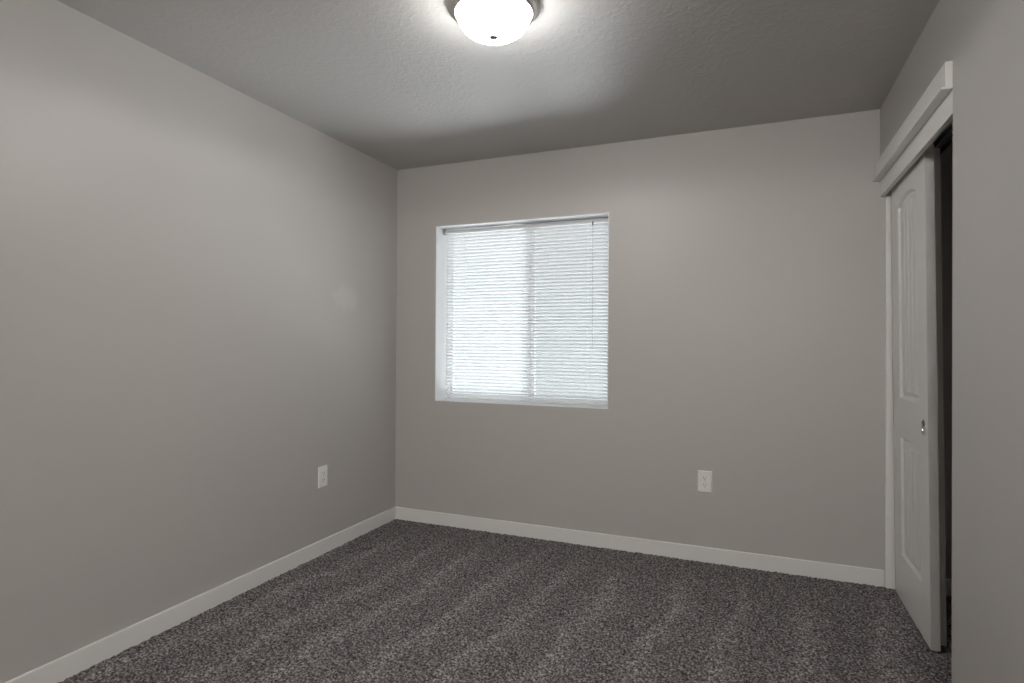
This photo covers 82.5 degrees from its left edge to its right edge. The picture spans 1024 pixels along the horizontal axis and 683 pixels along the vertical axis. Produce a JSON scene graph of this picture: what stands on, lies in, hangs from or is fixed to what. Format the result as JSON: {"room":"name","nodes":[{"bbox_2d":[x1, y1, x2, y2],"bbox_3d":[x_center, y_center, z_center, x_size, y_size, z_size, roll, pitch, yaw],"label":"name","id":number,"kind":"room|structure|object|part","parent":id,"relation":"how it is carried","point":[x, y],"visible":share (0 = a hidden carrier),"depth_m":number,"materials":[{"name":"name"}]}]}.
{"room":"empty bedroom","nodes":[
{"label":"empty bedroom","id":0,"kind":"room"},
{"bbox_2d":[0,0,396,682],"bbox_3d":[-2.033,0.018,1.310,0.150,2.490,6.515,0,0,22],"label":"wall","id":1,"kind":"structure","parent":0,"point":[198,279],"depth_m":2.46,"materials":[{"name":"paint"}]},
{"bbox_2d":[4,507,395,682],"bbox_3d":[-1.590,1.186,2.191,0.012,0.094,4.100,0,0,22],"label":"baseboard","id":2,"kind":"structure","parent":1,"relation":"attached to","point":[68,665],"depth_m":2.56,"materials":[{"name":"white paint"}]},
{"bbox_2d":[318,465,326,487],"bbox_3d":[-1.098,0.785,3.396,0.008,0.122,0.078,0,0,22],"label":"wall outlet","id":3,"kind":"object","parent":1,"relation":"attached to","point":[322,471],"visible":1,"depth_m":3.39,"materials":[{"name":"white plastic"}]},
{"bbox_2d":[57,0,938,169],"bbox_3d":[-0.276,-1.296,0.602,3.930,0.150,6.515,0,0,22],"label":"ceiling","id":4,"kind":"structure","parent":0,"point":[401,84],"depth_m":2.53,"materials":[{"name":"grey paint"}]},
{"bbox_2d":[447,0,540,44],"bbox_3d":[-0.066,-1.142,2.105,0.336,0.137,0.336,0,0,22],"label":"ceiling lamp","id":5,"kind":"object","parent":4,"relation":"attached to","point":[490,22],"visible":1,"depth_m":2.05,"materials":[{"name":"white glass"}]},
{"bbox_2d":[58,519,951,682],"bbox_3d":[-0.294,1.221,0.529,3.694,0.008,6.210,0,0,22],"label":"floor","id":6,"kind":"structure","parent":0,"point":[400,601],"depth_m":2.55,"materials":[{"name":"carpet"}]},
{"bbox_2d":[395,109,952,578],"bbox_3d":[0.922,0.048,3.504,3.660,2.490,0.215,0,0,22],"label":"wall","id":7,"kind":"structure","parent":0,"point":[746,309],"depth_m":3.32,"materials":[{"name":"paint"}]},
{"bbox_2d":[435,212,608,408],"bbox_3d":[0.071,-0.188,3.852,1.193,1.189,0.213,0,0,22],"label":"window","id":8,"kind":"structure","parent":7,"relation":"in","point":[441,247],"depth_m":3.99,"materials":[{"name":"white plastic"}]},
{"bbox_3d":[-0.139,-0.188,4.035,0.640,1.163,0.022,0,0,22],"label":"sash","id":9,"kind":"part","parent":8,"relation":"part of","materials":[{"name":"white plastic"}]},
{"bbox_2d":[444,218,607,404],"bbox_3d":[0.071,-0.192,3.853,1.184,1.172,0.044,0,0,22],"label":"window blind","id":10,"kind":"object","parent":8,"relation":"attached to","point":[569,226],"visible":0.9,"depth_m":3.84,"materials":[{"name":"white plastic"}]},
{"bbox_3d":[-0.316,-0.180,4.018,0.008,1.135,0.020,0,0,22],"label":"ladder cord","id":11,"kind":"part","parent":10,"relation":"part of","materials":[{"name":"white fabric"}]},
{"bbox_3d":[0.083,-0.178,3.855,0.008,1.135,0.020,0,0,22],"label":"ladder cord","id":12,"kind":"part","parent":10,"relation":"part of","materials":[{"name":"white fabric"}]},
{"bbox_3d":[0.075,0.391,3.854,1.165,0.008,0.025,0,0,22],"label":"rail","id":13,"kind":"part","parent":10,"relation":"part of","materials":[{"name":"white plastic"}]},
{"bbox_3d":[0.480,-0.177,3.693,0.008,1.135,0.020,0,0,22],"label":"ladder cord","id":14,"kind":"part","parent":10,"relation":"part of","materials":[{"name":"white fabric"}]},
{"bbox_3d":[0.372,-0.186,3.796,0.567,1.163,0.024,0,0,22],"label":"sash","id":15,"kind":"part","parent":8,"relation":"part of","materials":[{"name":"white plastic"}]},
{"bbox_2d":[396,507,883,586],"bbox_3d":[0.542,1.206,3.527,2.924,0.094,0.012,0,0,22],"label":"baseboard","id":16,"kind":"structure","parent":7,"relation":"attached to","point":[792,566],"depth_m":3.39,"materials":[{"name":"white paint"}]},
{"bbox_2d":[698,470,711,492],"bbox_3d":[1.092,0.793,3.308,0.078,0.122,0.008,0,0,22],"label":"wall outlet","id":17,"kind":"object","parent":7,"relation":"attached to","point":[704,477],"visible":1,"depth_m":3.31,"materials":[{"name":"white plastic"}]},
{"bbox_2d":[884,196,895,589],"bbox_3d":[1.923,0.259,2.966,0.047,2.000,0.020,0,0,22],"label":"trim","id":18,"kind":"structure","parent":7,"relation":"attached to","point":[889,559],"depth_m":2.96,"materials":[{"name":"white paint"}]},
{"bbox_2d":[946,578,951,595],"bbox_3d":[2.297,1.213,2.810,0.580,0.094,0.012,0,0,22],"label":"baseboard","id":19,"kind":"structure","parent":7,"relation":"attached to","point":[948,581],"depth_m":2.87,"materials":[{"name":"white paint"}]},
{"bbox_2d":[880,0,1023,682],"bbox_3d":[1.161,0.036,1.076,0.115,2.490,4.100,0,0,22],"label":"wall","id":20,"kind":"structure","parent":0,"point":[983,40],"depth_m":1.65,"materials":[{"name":"paint"}]},
{"bbox_2d":[872,61,952,181],"bbox_3d":[1.653,-0.873,2.465,0.033,0.091,1.170,0,0,22],"label":"trim","id":21,"kind":"structure","parent":20,"relation":"attached to","point":[941,85],"depth_m":2.24,"materials":[{"name":"white paint"}]},
{"bbox_2d":[880,89,952,196],"bbox_3d":[1.678,-0.786,2.454,0.020,0.081,1.170,0,0,22],"label":"trim","id":22,"kind":"structure","parent":20,"relation":"attached to","point":[942,117],"depth_m":2.29,"materials":[{"name":"white paint"}]},
{"bbox_2d":[932,121,952,155],"bbox_3d":[1.751,-0.811,2.410,0.085,0.030,1.136,0,0,22],"label":"door track","id":23,"kind":"object","parent":20,"relation":"attached to","point":[944,140],"visible":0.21,"depth_m":2.35,"materials":[{"name":"grey metal"}]},
{"bbox_2d":[891,144,940,651],"bbox_3d":[1.804,0.224,2.627,0.058,2.032,0.610,0,0,22],"label":"door","id":24,"kind":"structure","parent":23,"relation":"hanging from","point":[917,556],"depth_m":2.52,"materials":[{"name":"white paint"}]},
{"bbox_3d":[1.701,0.353,2.406,0.016,0.066,0.066,-1,-1,22],"label":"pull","id":25,"kind":"part","parent":24,"relation":"part of","materials":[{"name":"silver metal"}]},
{"bbox_2d":[934,148,946,645],"bbox_3d":[1.860,0.224,2.671,0.058,2.032,0.610,0,0,22],"label":"door","id":26,"kind":"structure","parent":23,"relation":"hanging from","point":[941,474],"depth_m":2.39,"materials":[{"name":"white paint"}]},
{"bbox_3d":[1.772,-0.811,2.401,0.040,0.030,1.136,0,0,22],"label":"rail","id":27,"kind":"part","parent":23,"relation":"part of","materials":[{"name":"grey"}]},
{"bbox_3d":[4.210,1.861,16.398,28.000,0.150,25.400,0,0,22],"label":"ground","id":28,"kind":"structure","parent":0,"visible":0},
{"bbox_2d":[454,226,607,399],"bbox_3d":[2.257,-0.503,11.598,28.000,4.600,0.280,0,0,22],"label":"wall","id":29,"kind":"structure","parent":28,"relation":"on","point":[602,226],"depth_m":12.21,"materials":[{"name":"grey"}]}
]}

